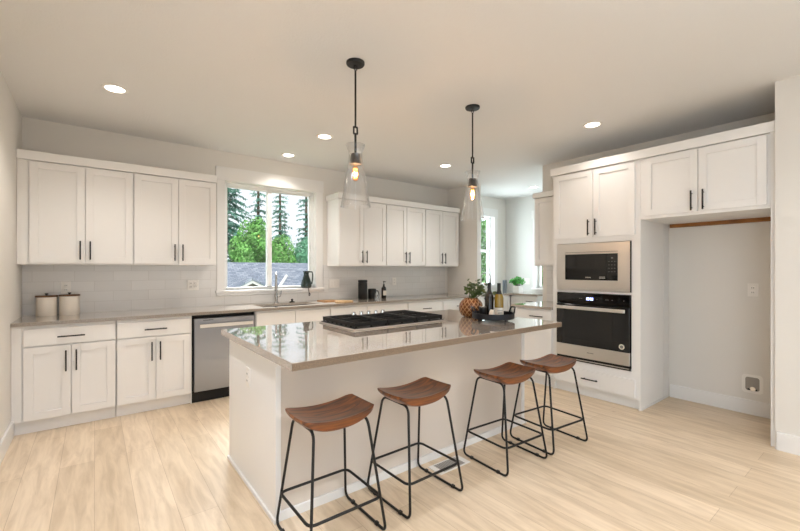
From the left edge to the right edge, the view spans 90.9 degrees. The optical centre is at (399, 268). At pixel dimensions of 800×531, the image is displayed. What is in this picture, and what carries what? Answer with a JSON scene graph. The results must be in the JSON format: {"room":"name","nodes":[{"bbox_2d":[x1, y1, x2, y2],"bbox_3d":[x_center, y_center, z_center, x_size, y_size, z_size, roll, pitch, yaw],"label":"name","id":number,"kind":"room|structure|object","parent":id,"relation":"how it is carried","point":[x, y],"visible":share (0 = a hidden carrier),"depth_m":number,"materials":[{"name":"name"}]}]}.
{"room":"kitchen","nodes":[
{"label":"kitchen","id":0,"kind":"room"},
{"bbox_2d":[0,71,21,440],"bbox_3d":[-0.791,-0.026,0.041,0.150,2.743,9.235,0,0,-38],"label":"wall","id":1,"kind":"structure","parent":0,"point":[10,115],"depth_m":3.05,"materials":[{"name":"white paint"}]},
{"bbox_2d":[0,421,13,464],"bbox_3d":[-1.665,1.278,1.303,0.016,0.135,4.700,0,0,-38],"label":"baseboard","id":2,"kind":"structure","parent":1,"relation":"attached to","point":[7,438],"depth_m":2.89,"materials":[{"name":"white paint"}]},
{"bbox_2d":[22,117,505,312],"bbox_3d":[-0.653,-0.026,5.897,7.245,2.743,0.150,0,0,-38],"label":"wall","id":3,"kind":"structure","parent":0,"point":[37,135],"depth_m":4.58,"materials":[{"name":"white paint"}]},
{"bbox_2d":[61,281,70,293],"bbox_3d":[-3.219,0.180,3.796,0.074,0.118,0.010,0,0,-38],"label":"wall outlet","id":4,"kind":"object","parent":3,"relation":"attached to","point":[65,286],"visible":0.94,"depth_m":3.79,"materials":[{"name":"white plastic"}]},
{"bbox_2d":[17,159,132,264],"bbox_3d":[-3.024,-0.491,3.719,0.825,0.903,0.368,0,0,-38],"label":"upper cabinet","id":5,"kind":"object","parent":3,"relation":"attached to","point":[67,214],"visible":1,"depth_m":3.58,"materials":[{"name":"white paint"}]},
{"bbox_2d":[16,149,216,182],"bbox_3d":[-2.735,-0.983,3.963,1.581,0.077,0.354,0,0,-38],"label":"crown molding","id":6,"kind":"structure","parent":5,"relation":"on","point":[20,153],"depth_m":3.74,"materials":[{"name":"white paint"}]},
{"bbox_2d":[133,173,215,265],"bbox_3d":[-2.399,-0.491,4.204,0.754,0.903,0.368,0,0,-38],"label":"upper cabinet","id":7,"kind":"object","parent":3,"relation":"attached to","point":[174,219],"visible":0.98,"depth_m":4.07,"materials":[{"name":"white paint"}]},
{"bbox_2d":[187,280,198,289],"bbox_3d":[-2.348,0.182,4.471,0.118,0.118,0.010,0,0,-38],"label":"wall outlet","id":8,"kind":"object","parent":3,"relation":"attached to","point":[191,284],"visible":1,"depth_m":4.47,"materials":[{"name":"white plastic"}]},
{"bbox_2d":[22,264,444,315],"bbox_3d":[-1.339,0.188,5.265,5.386,0.486,0.008,0,0,-38],"label":"backsplash","id":9,"kind":"structure","parent":3,"relation":"attached to","point":[101,288],"depth_m":4.34,"materials":[{"name":"tile"}]},
{"bbox_2d":[215,166,324,295],"bbox_3d":[-1.645,-0.449,5.087,1.395,1.527,0.175,0,0,-38],"label":"window","id":10,"kind":"structure","parent":3,"relation":"in","point":[227,177],"depth_m":5.07,"materials":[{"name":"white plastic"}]},
{"bbox_2d":[301,271,312,295],"bbox_3d":[-1.262,0.194,5.324,0.155,0.334,0.144,0,0,9],"label":"glass jug","id":11,"kind":"object","parent":10,"relation":"on","point":[306,282],"visible":1,"depth_m":5.28,"materials":[{"name":"black glass"}]},
{"bbox_2d":[329,279,338,287],"bbox_3d":[-0.929,0.205,5.571,0.165,0.118,0.010,0,0,-38],"label":"wall switch","id":12,"kind":"object","parent":3,"relation":"attached to","point":[333,283],"visible":1,"depth_m":5.57,"materials":[{"name":"white plastic"}]},
{"bbox_2d":[327,198,385,265],"bbox_3d":[-0.597,-0.491,5.602,0.781,0.903,0.368,0,0,-38],"label":"upper cabinet","id":13,"kind":"object","parent":3,"relation":"attached to","point":[356,234],"visible":0.98,"depth_m":5.45,"materials":[{"name":"white paint"}]},
{"bbox_2d":[326,192,459,212],"bbox_3d":[-0.010,-0.983,6.077,2.319,0.077,0.354,0,0,-38],"label":"crown molding","id":14,"kind":"structure","parent":13,"relation":"on","point":[337,195],"depth_m":5.76,"materials":[{"name":"white paint"}]},
{"bbox_2d":[386,204,424,266],"bbox_3d":[0.013,-0.491,6.074,0.758,0.903,0.368,0,0,-38],"label":"upper cabinet","id":15,"kind":"object","parent":3,"relation":"attached to","point":[405,226],"visible":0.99,"depth_m":5.94,"materials":[{"name":"white paint"}]},
{"bbox_2d":[420,209,458,266],"bbox_3d":[0.610,-0.491,6.537,0.748,0.903,0.368,0,0,-38],"label":"upper cabinet","id":16,"kind":"object","parent":3,"relation":"attached to","point":[441,227],"visible":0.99,"depth_m":6.40,"materials":[{"name":"white paint"}]},
{"bbox_2d":[481,207,497,287],"bbox_3d":[1.660,-0.404,7.650,0.610,1.537,0.175,0,0,-38],"label":"window","id":17,"kind":"structure","parent":3,"relation":"in","point":[491,215],"depth_m":7.75,"materials":[{"name":"white plastic"}]},
{"bbox_2d":[0,0,799,199],"bbox_3d":[2.073,-1.473,2.304,7.500,0.150,9.300,0,0,-38],"label":"ceiling","id":18,"kind":"structure","parent":0,"point":[255,78],"depth_m":2.80,"materials":[{"name":"white paint"}]},
{"bbox_2d":[101,83,128,93],"bbox_3d":[-2.207,-1.395,3.051,0.176,0.006,0.176,0,0,-38],"label":"recessed light","id":19,"kind":"object","parent":18,"relation":"in","point":[114,88],"visible":1,"depth_m":3.04,"materials":[{"name":"white plastic"}]},
{"bbox_2d":[281,153,295,156],"bbox_3d":[-1.368,-1.395,4.831,0.176,0.006,0.176,0,0,-38],"label":"recessed light","id":20,"kind":"object","parent":18,"relation":"in","point":[282,154],"visible":1,"depth_m":4.83,"materials":[{"name":"beige plastic"}]},
{"bbox_2d":[316,134,332,139],"bbox_3d":[-0.793,-1.395,4.156,0.176,0.006,0.176,0,0,-38],"label":"recessed light","id":21,"kind":"object","parent":18,"relation":"in","point":[320,136],"visible":1,"depth_m":4.14,"materials":[{"name":"beige"}]},
{"bbox_2d":[340,58,370,208],"bbox_3d":[-0.301,-0.908,2.664,0.206,0.977,0.206,0,0,-38],"label":"pendant light","id":22,"kind":"object","parent":18,"relation":"hanging from","point":[353,63],"visible":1,"depth_m":2.65,"materials":[{"name":"black metal"}]},
{"bbox_2d":[439,164,451,166],"bbox_3d":[0.614,-1.395,5.322,0.176,0.006,0.176,0,0,-38],"label":"recessed light","id":23,"kind":"object","parent":18,"relation":"in","point":[441,165],"visible":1,"depth_m":5.31,"materials":[{"name":"beige plastic"}]},
{"bbox_2d":[460,104,484,221],"bbox_3d":[0.625,-0.908,3.396,0.206,0.977,0.206,0,0,-38],"label":"pendant light","id":24,"kind":"object","parent":18,"relation":"hanging from","point":[472,183],"visible":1,"depth_m":3.38,"materials":[{"name":"black metal"}]},
{"bbox_2d":[583,121,602,127],"bbox_3d":[1.862,-1.395,3.812,0.176,0.006,0.176,0,0,-38],"label":"recessed light","id":25,"kind":"object","parent":18,"relation":"in","point":[593,124],"visible":1,"depth_m":3.80,"materials":[{"name":"beige"}]},
{"bbox_2d":[0,380,799,530],"bbox_3d":[2.073,1.405,2.304,7.500,0.120,9.300,0,0,-38],"label":"floor","id":26,"kind":"structure","parent":0,"point":[672,464],"depth_m":2.50,"materials":[{"name":"beige wood"}]},
{"bbox_2d":[11,321,115,435],"bbox_3d":[-2.994,0.903,3.558,0.675,0.884,0.657,0,0,-38],"label":"base cabinet","id":27,"kind":"object","parent":26,"relation":"on","point":[62,375],"visible":0.98,"depth_m":3.31,"materials":[{"name":"white paint"}]},
{"bbox_2d":[10,293,470,326],"bbox_3d":[-1.112,0.446,5.028,5.451,0.030,0.642,0,0,-38],"label":"countertop","id":28,"kind":"structure","parent":27,"relation":"on","point":[23,321],"depth_m":4.09,"materials":[{"name":"stone"}]},
{"bbox_2d":[35,293,57,315],"bbox_3d":[-3.273,0.327,3.650,0.160,0.208,0.160,0,0,-38],"label":"canister","id":29,"kind":"object","parent":28,"relation":"on","point":[46,305],"visible":1,"depth_m":3.60,"materials":[{"name":"beige ceramic"}]},
{"bbox_2d":[58,292,79,314],"bbox_3d":[-3.142,0.326,3.745,0.160,0.211,0.160,0,0,-38],"label":"canister","id":30,"kind":"object","parent":28,"relation":"on","point":[69,304],"visible":1,"depth_m":3.69,"materials":[{"name":"beige ceramic"}]},
{"bbox_2d":[274,272,281,302],"bbox_3d":[-1.543,0.232,4.907,0.088,0.398,0.254,0,0,-5],"label":"kitchen faucet","id":31,"kind":"object","parent":28,"relation":"on","point":[276,283],"visible":0.99,"depth_m":4.86,"materials":[{"name":"silver metal"}]},
{"bbox_2d":[266,304,308,306],"bbox_3d":[-1.379,0.573,4.796,0.724,0.224,0.434,0,0,-38],"label":"sink","id":32,"kind":"object","parent":28,"relation":"in","point":[300,304],"visible":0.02,"depth_m":5.01,"materials":[{"name":"silver metal"}]},
{"bbox_2d":[317,300,335,301],"bbox_3d":[-0.960,0.426,5.292,0.230,0.010,0.220,0,0,-38],"label":"serving board","id":33,"kind":"object","parent":28,"relation":"on","point":[317,300],"visible":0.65,"depth_m":5.27,"materials":[{"name":"brown wood"}]},
{"bbox_2d":[335,300,352,302],"bbox_3d":[-0.734,0.423,5.164,0.244,0.016,0.244,0,0,-38],"label":"cutting board","id":34,"kind":"object","parent":28,"relation":"on","point":[338,301],"visible":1,"depth_m":5.08,"materials":[{"name":"brown wood"}]},
{"bbox_2d":[358,280,366,299],"bbox_3d":[-0.531,0.293,5.612,0.134,0.276,0.134,0,0,-38],"label":"canister","id":35,"kind":"object","parent":28,"relation":"on","point":[362,284],"visible":0.98,"depth_m":5.55,"materials":[{"name":"black ceramic"}]},
{"bbox_2d":[368,288,378,298],"bbox_3d":[-0.388,0.358,5.723,0.162,0.146,0.120,0,0,-38],"label":"mug","id":36,"kind":"object","parent":28,"relation":"on","point":[371,292],"visible":0.99,"depth_m":5.66,"materials":[{"name":"black ceramic"}]},
{"bbox_2d":[381,281,385,298],"bbox_3d":[-0.237,0.305,5.786,0.072,0.252,0.077,0,0,3],"label":"soap bottle","id":37,"kind":"object","parent":28,"relation":"on","point":[383,289],"visible":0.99,"depth_m":5.76,"materials":[{"name":"brown glass"}]},
{"bbox_2d":[116,316,190,416],"bbox_3d":[-2.486,0.903,3.952,0.601,0.884,0.657,0,0,-38],"label":"base cabinet","id":38,"kind":"object","parent":26,"relation":"on","point":[153,355],"visible":0.99,"depth_m":3.71,"materials":[{"name":"white paint"}]},
{"bbox_2d":[190,316,191,403],"bbox_3d":[-2.248,0.903,4.141,0.008,0.884,0.550,0,0,-38],"label":"filler panel","id":39,"kind":"object","parent":26,"relation":"on","point":[191,316],"visible":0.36,"depth_m":3.92,"materials":[{"name":"white paint"}]},
{"bbox_2d":[192,312,253,402],"bbox_3d":[-1.986,0.906,4.320,0.613,0.878,0.638,0,0,-38],"label":"dishwasher","id":40,"kind":"object","parent":26,"relation":"on","point":[210,349],"visible":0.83,"depth_m":4.03,"materials":[{"name":"silver metal"}]},
{"bbox_2d":[254,307,329,326],"bbox_3d":[-1.391,0.902,4.801,0.903,0.885,0.657,0,0,-38],"label":"base cabinet","id":41,"kind":"object","parent":26,"relation":"on","point":[273,317],"visible":0.12,"depth_m":4.53,"materials":[{"name":"white paint"}]},
{"bbox_2d":[276,394,385,530],"bbox_3d":[-0.360,1.028,2.039,0.434,0.634,0.413,0,0,-38],"label":"bar stool","id":42,"kind":"object","parent":26,"relation":"on","point":[345,411],"visible":1,"depth_m":2.02,"materials":[{"name":"brown wood"}]},
{"bbox_2d":[330,304,365,315],"bbox_3d":[-0.822,0.903,5.243,0.528,0.884,0.657,0,0,-38],"label":"base cabinet","id":43,"kind":"object","parent":26,"relation":"on","point":[335,310],"visible":0.16,"depth_m":5.00,"materials":[{"name":"white paint"}]},
{"bbox_2d":[227,333,525,524],"bbox_3d":[-0.062,0.909,3.117,2.232,0.872,0.927,0,0,-38],"label":"kitchen island","id":44,"kind":"object","parent":26,"relation":"on","point":[259,422],"visible":0.78,"depth_m":2.48,"materials":[{"name":"beige paint"}]},
{"bbox_2d":[246,366,249,387],"bbox_3d":[-0.946,0.671,2.447,0.010,0.118,0.074,0,0,-38],"label":"wall outlet","id":45,"kind":"object","parent":44,"relation":"attached to","point":[247,368],"visible":1,"depth_m":2.43,"materials":[{"name":"white plastic"}]},
{"bbox_2d":[221,309,561,371],"bbox_3d":[0.022,0.451,3.007,2.292,0.040,1.274,0,0,-38],"label":"island countertop","id":46,"kind":"structure","parent":44,"relation":"on","point":[314,344],"depth_m":2.48,"materials":[{"name":"stone"}]},
{"bbox_2d":[319,309,445,330],"bbox_3d":[-0.134,0.395,3.224,0.890,0.070,0.540,0,0,-38],"label":"gas cooktop","id":47,"kind":"object","parent":46,"relation":"in","point":[362,321],"visible":1,"depth_m":3.10,"materials":[{"name":"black metal"}]},
{"bbox_2d":[459,297,482,316],"bbox_3d":[0.644,0.347,3.575,0.218,0.168,0.218,0,0,-38],"label":"vase","id":48,"kind":"object","parent":46,"relation":"on","point":[465,309],"visible":0.82,"depth_m":3.50,"materials":[{"name":"ceramic"}]},
{"bbox_2d":[463,278,495,298],"bbox_3d":[0.728,0.199,3.617,0.297,0.231,0.236,0,0,-38],"label":"leafy stems","id":49,"kind":"object","parent":48,"relation":"in","point":[479,289],"visible":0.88,"depth_m":3.57,"materials":[{"name":"green plant"}]},
{"bbox_2d":[471,306,515,322],"bbox_3d":[0.782,0.372,3.308,0.350,0.117,0.348,0,0,-38],"label":"serving tray","id":50,"kind":"object","parent":46,"relation":"on","point":[508,315],"visible":0.9,"depth_m":3.17,"materials":[{"name":"black metal"}]},
{"bbox_2d":[479,306,486,313],"bbox_3d":[0.694,0.353,3.294,0.068,0.103,0.068,0,0,-38],"label":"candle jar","id":51,"kind":"object","parent":50,"relation":"on","point":[482,309],"visible":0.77,"depth_m":3.27,"materials":[{"name":"black glass"}]},
{"bbox_2d":[485,283,493,313],"bbox_3d":[0.758,0.261,3.344,0.075,0.289,0.075,0,0,-38],"label":"wine bottle","id":52,"kind":"object","parent":50,"relation":"on","point":[489,298],"visible":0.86,"depth_m":3.31,"materials":[{"name":"black glass"}]},
{"bbox_2d":[494,283,503,314],"bbox_3d":[0.831,0.262,3.308,0.076,0.287,0.076,0,0,-38],"label":"wine bottle","id":53,"kind":"object","parent":50,"relation":"on","point":[498,299],"visible":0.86,"depth_m":3.28,"materials":[{"name":"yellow glass"}]},
{"bbox_2d":[494,294,503,311],"bbox_3d":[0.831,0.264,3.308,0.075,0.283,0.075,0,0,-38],"label":"label","id":54,"kind":"object","parent":53,"relation":"on","point":[498,299],"depth_m":3.28,"materials":[{"name":"yellow glass"}]},
{"bbox_2d":[366,302,406,313],"bbox_3d":[-0.338,0.903,5.618,0.688,0.884,0.657,0,0,-38],"label":"base cabinet","id":55,"kind":"object","parent":26,"relation":"on","point":[394,306],"visible":0.12,"depth_m":5.38,"materials":[{"name":"white paint"}]},
{"bbox_2d":[367,377,462,518],"bbox_3d":[0.089,1.028,2.387,0.434,0.634,0.413,0,0,-39],"label":"bar stool","id":56,"kind":"object","parent":26,"relation":"on","point":[423,391],"visible":0.94,"depth_m":2.36,"materials":[{"name":"black metal"}]},
{"bbox_2d":[407,299,442,311],"bbox_3d":[0.208,0.903,6.042,0.686,0.884,0.657,0,0,-38],"label":"base cabinet","id":57,"kind":"object","parent":26,"relation":"on","point":[427,305],"visible":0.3,"depth_m":5.80,"materials":[{"name":"white paint"}]},
{"bbox_2d":[428,455,469,474],"bbox_3d":[0.340,1.341,2.704,0.284,0.007,0.125,0,0,-38],"label":"floor vent","id":58,"kind":"object","parent":26,"relation":"in","point":[462,461],"visible":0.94,"depth_m":2.70,"materials":[{"name":"white plastic"}]},
{"bbox_2d":[442,298,463,309],"bbox_3d":[0.763,0.903,6.472,0.711,0.884,0.657,0,0,-38],"label":"base cabinet","id":59,"kind":"object","parent":26,"relation":"on","point":[453,304],"visible":0.19,"depth_m":6.15,"materials":[{"name":"white paint"}]},
{"bbox_2d":[481,295,509,310],"bbox_3d":[1.458,0.903,7.011,0.851,0.884,0.657,0,0,-38],"label":"base cabinet","id":60,"kind":"object","parent":26,"relation":"on","point":[506,297],"visible":0.03,"depth_m":6.97,"materials":[{"name":"white paint"}]},
{"bbox_2d":[481,290,542,296],"bbox_3d":[1.882,0.446,7.030,1.546,0.030,1.163,0,0,-38],"label":"countertop","id":61,"kind":"structure","parent":60,"relation":"on","point":[525,293],"depth_m":6.93,"materials":[{"name":"stone"}]},
{"bbox_2d":[503,280,506,291],"bbox_3d":[1.970,0.321,7.413,0.060,0.221,0.060,0,0,-38],"label":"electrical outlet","id":62,"kind":"object","parent":61,"relation":"on","point":[504,281],"visible":0.99,"depth_m":7.39,"materials":[{"name":"grey plastic"}]},
{"bbox_2d":[513,286,522,292],"bbox_3d":[2.148,0.370,7.184,0.130,0.121,0.130,0,0,-38],"label":"herb pot","id":63,"kind":"object","parent":61,"relation":"on","point":[516,289],"visible":0.94,"depth_m":7.14,"materials":[{"name":"white ceramic"}]},
{"bbox_2d":[509,276,525,285],"bbox_3d":[2.146,0.217,7.196,0.252,0.188,0.349,0,0,31],"label":"potted herb","id":64,"kind":"object","parent":63,"relation":"in","point":[516,282],"visible":0.99,"depth_m":7.15,"materials":[{"name":"green plant"}]},
{"bbox_2d":[463,362,547,476],"bbox_3d":[0.748,1.028,2.813,0.434,0.634,0.413,0,0,-35],"label":"bar stool","id":65,"kind":"object","parent":26,"relation":"on","point":[509,373],"visible":1,"depth_m":2.78,"materials":[{"name":"black metal"}]},
{"bbox_2d":[511,295,542,311],"bbox_3d":[2.392,0.903,7.051,0.697,0.884,0.530,0,0,-38],"label":"base cabinet","id":66,"kind":"object","parent":26,"relation":"on","point":[515,299],"visible":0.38,"depth_m":6.86,"materials":[{"name":"white paint"}]},
{"bbox_2d":[515,307,552,386],"bbox_3d":[1.824,0.903,4.845,0.760,0.884,0.509,0,0,-38],"label":"base cabinet","id":67,"kind":"object","parent":26,"relation":"on","point":[537,344],"visible":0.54,"depth_m":4.59,"materials":[{"name":"white paint"}]},
{"bbox_2d":[511,301,552,309],"bbox_3d":[1.825,0.446,4.861,0.741,0.030,0.535,0,0,-38],"label":"countertop","id":68,"kind":"structure","parent":67,"relation":"on","point":[547,305],"depth_m":4.75,"materials":[{"name":"stone"}]},
{"bbox_2d":[510,354,587,454],"bbox_3d":[1.167,1.028,3.105,0.434,0.634,0.413,0,0,-33],"label":"bar stool","id":69,"kind":"object","parent":26,"relation":"on","point":[550,363],"visible":0.94,"depth_m":3.07,"materials":[{"name":"black metal"}]},
{"bbox_2d":[553,159,668,410],"bbox_3d":[2.264,0.153,4.284,0.769,2.384,0.908,0,0,-38],"label":"oven tower","id":70,"kind":"object","parent":26,"relation":"on","point":[602,204],"visible":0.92,"depth_m":3.96,"materials":[{"name":"white paint"}]},
{"bbox_2d":[556,292,630,370],"bbox_3d":[2.193,0.619,4.253,0.655,0.728,0.754,0,0,-38],"label":"wall oven","id":71,"kind":"object","parent":70,"relation":"in","point":[595,329],"visible":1,"depth_m":4.03,"materials":[{"name":"black glass"}]},
{"bbox_2d":[557,241,630,292],"bbox_3d":[2.167,-0.021,4.228,0.468,0.496,0.762,0,0,-38],"label":"microwave","id":72,"kind":"object","parent":70,"relation":"in","point":[604,266],"visible":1,"depth_m":4.05,"materials":[{"name":"silver metal"}]},
{"bbox_2d":[771,132,774,446],"bbox_3d":[3.117,0.153,3.210,0.736,2.383,0.027,0,0,-38],"label":"panel","id":73,"kind":"object","parent":26,"relation":"on","point":[772,133],"visible":0.24,"depth_m":2.98,"materials":[{"name":"white paint"}]},
{"bbox_2d":[448,183,480,300],"bbox_3d":[1.084,-0.026,6.719,0.090,2.743,0.680,0,0,-38],"label":"wall partition","id":74,"kind":"structure","parent":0,"point":[469,267],"depth_m":6.59,"materials":[{"name":"white paint"}]},
{"bbox_2d":[506,195,542,311],"bbox_3d":[2.841,-0.026,7.180,0.150,2.743,2.105,0,0,-38],"label":"wall","id":75,"kind":"structure","parent":0,"point":[519,221],"depth_m":7.69,"materials":[{"name":"white paint"}]},
{"bbox_2d":[524,278,529,283],"bbox_3d":[2.437,0.235,7.570,0.010,0.118,0.118,0,0,-38],"label":"wall switch","id":76,"kind":"object","parent":75,"relation":"attached to","point":[527,280],"visible":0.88,"depth_m":7.56,"materials":[{"name":"white plastic"}]},
{"bbox_2d":[531,210,542,289],"bbox_3d":[2.890,-0.360,7.067,0.170,1.490,1.125,0,0,-38],"label":"window","id":77,"kind":"structure","parent":75,"relation":"in","point":[540,287],"depth_m":7.44,"materials":[{"name":"white plastic"}]},
{"bbox_2d":[543,112,774,403],"bbox_3d":[2.757,-0.026,4.375,0.120,2.743,2.535,0,0,-38],"label":"wall","id":78,"kind":"structure","parent":0,"point":[719,333],"depth_m":3.84,"materials":[{"name":"white paint"}]},
{"bbox_2d":[533,190,552,265],"bbox_3d":[1.998,-0.506,4.983,0.333,0.933,0.514,0,0,-38],"label":"upper cabinet","id":79,"kind":"object","parent":78,"relation":"attached to","point":[543,200],"visible":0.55,"depth_m":4.97,"materials":[{"name":"white paint"}]},
{"bbox_2d":[547,266,552,301],"bbox_3d":[2.127,0.188,5.083,0.008,0.486,0.515,0,0,-38],"label":"backsplash","id":80,"kind":"structure","parent":78,"relation":"attached to","point":[549,268],"depth_m":5.24,"materials":[{"name":"tile"}]},
{"bbox_2d":[641,133,770,227],"bbox_3d":[2.816,-0.734,3.571,0.768,0.608,0.908,0,0,-38],"label":"upper cabinet","id":81,"kind":"object","parent":78,"relation":"attached to","point":[727,182],"visible":0.98,"depth_m":3.33,"materials":[{"name":"white paint"}]},
{"bbox_2d":[550,120,774,176],"bbox_3d":[2.554,-1.080,3.929,0.746,0.082,1.853,0,0,-38],"label":"crown molding","id":82,"kind":"structure","parent":81,"relation":"on","point":[767,127],"depth_m":3.49,"materials":[{"name":"white paint"}]},
{"bbox_2d":[670,384,770,418],"bbox_3d":[3.119,1.278,3.798,0.016,0.135,0.890,0,0,-38],"label":"baseboard","id":83,"kind":"structure","parent":78,"relation":"attached to","point":[756,408],"depth_m":3.80,"materials":[{"name":"white paint"}]},
{"bbox_2d":[742,374,762,394],"bbox_3d":[3.241,1.062,3.627,0.032,0.170,0.150,0,0,-38],"label":"water supply box","id":84,"kind":"object","parent":78,"relation":"attached to","point":[753,384],"visible":1,"depth_m":3.63,"materials":[{"name":"white plastic"}]},
{"bbox_2d":[748,284,757,296],"bbox_3d":[3.252,0.195,3.631,0.010,0.118,0.074,0,0,-38],"label":"wall outlet","id":85,"kind":"object","parent":78,"relation":"attached to","point":[752,288],"visible":1,"depth_m":3.63,"materials":[{"name":"white plastic"}]},
{"bbox_2d":[775,75,799,448],"bbox_3d":[4.555,-0.026,1.325,0.778,2.743,4.710,0,0,-38],"label":"wall","id":86,"kind":"structure","parent":0,"point":[787,91],"depth_m":2.89,"materials":[{"name":"white paint"}]},
{"bbox_2d":[776,432,799,455],"bbox_3d":[4.208,1.278,1.125,0.016,0.135,4.580,0,0,-38],"label":"baseboard","id":87,"kind":"structure","parent":86,"relation":"attached to","point":[788,443],"depth_m":2.88,"materials":[{"name":"white paint"}]},
{"label":"outside","id":88,"kind":"structure","parent":0,"visible":0},
{"bbox_3d":[-26.635,3.895,58.817,150.000,0.100,114.400,0,0,-38],"label":"ground","id":89,"kind":"structure","parent":88,"visible":0},
{"bbox_2d":[227,188,250,261],"bbox_3d":[-12.143,-8.155,25.542,6.252,24.000,6.592,0,0,-10],"label":"fir tree","id":90,"kind":"object","parent":89,"relation":"on","point":[230,199],"visible":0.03,"depth_m":25.47,"materials":[{"name":"green plant"}]},
{"bbox_2d":[227,217,265,262],"bbox_3d":[-8.667,0.390,23.096,2.549,6.931,2.638,0,0,-38],"label":"maple tree","id":91,"kind":"object","parent":89,"relation":"on","point":[253,249],"visible":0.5,"depth_m":22.69,"materials":[{"name":"green plant"}]},
{"bbox_2d":[249,191,265,228],"bbox_3d":[-10.911,-3.655,29.621,3.241,15.000,2.874,0,0,-38],"label":"fir tree","id":92,"kind":"object","parent":89,"relation":"on","point":[257,194],"visible":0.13,"depth_m":29.60,"materials":[{"name":"green plant"}]},
{"bbox_2d":[227,262,307,286],"bbox_3d":[-6.178,1.785,15.634,12.400,4.120,9.720,0,0,-38],"label":"neighbor house","id":93,"kind":"structure","parent":89,"relation":"on","point":[239,274],"depth_m":16.11,"materials":[{"name":"grey"}]},
{"bbox_2d":[259,234,297,262],"bbox_3d":[-7.623,0.833,24.959,2.804,6.046,2.850,0,0,-33],"label":"maple tree","id":94,"kind":"object","parent":89,"relation":"on","point":[279,251],"visible":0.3,"depth_m":24.31,"materials":[{"name":"green plant"}]},
{"bbox_2d":[272,194,291,251],"bbox_3d":[-9.838,-3.655,33.030,3.787,15.000,3.346,0,0,-38],"label":"fir tree","id":95,"kind":"object","parent":89,"relation":"on","point":[280,231],"visible":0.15,"depth_m":32.67,"materials":[{"name":"green plant"}]},
{"bbox_2d":[282,213,290,253],"bbox_3d":[-10.468,-0.755,35.537,2.069,9.200,2.583,0,0,36],"label":"fir tree","id":96,"kind":"object","parent":89,"relation":"on","point":[284,228],"visible":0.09,"depth_m":35.58,"materials":[{"name":"green plant"}]},
{"bbox_2d":[290,197,307,254],"bbox_3d":[-8.083,-3.905,33.566,3.175,15.500,3.536,0,0,-38],"label":"fir tree","id":97,"kind":"object","parent":89,"relation":"on","point":[305,201],"visible":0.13,"depth_m":33.55,"materials":[{"name":"green plant"}]},
{"bbox_2d":[291,236,307,262],"bbox_3d":[-6.291,0.752,26.983,2.606,6.208,3.521,0,0,45],"label":"maple tree","id":98,"kind":"object","parent":89,"relation":"on","point":[299,254],"visible":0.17,"depth_m":26.36,"materials":[{"name":"green plant"}]},
{"bbox_2d":[481,219,486,282],"bbox_3d":[4.136,-0.146,18.318,3.944,8.003,3.285,0,0,-38],"label":"maple tree","id":99,"kind":"object","parent":89,"relation":"on","point":[483,223],"visible":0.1,"depth_m":17.56,"materials":[{"name":"green plant"}]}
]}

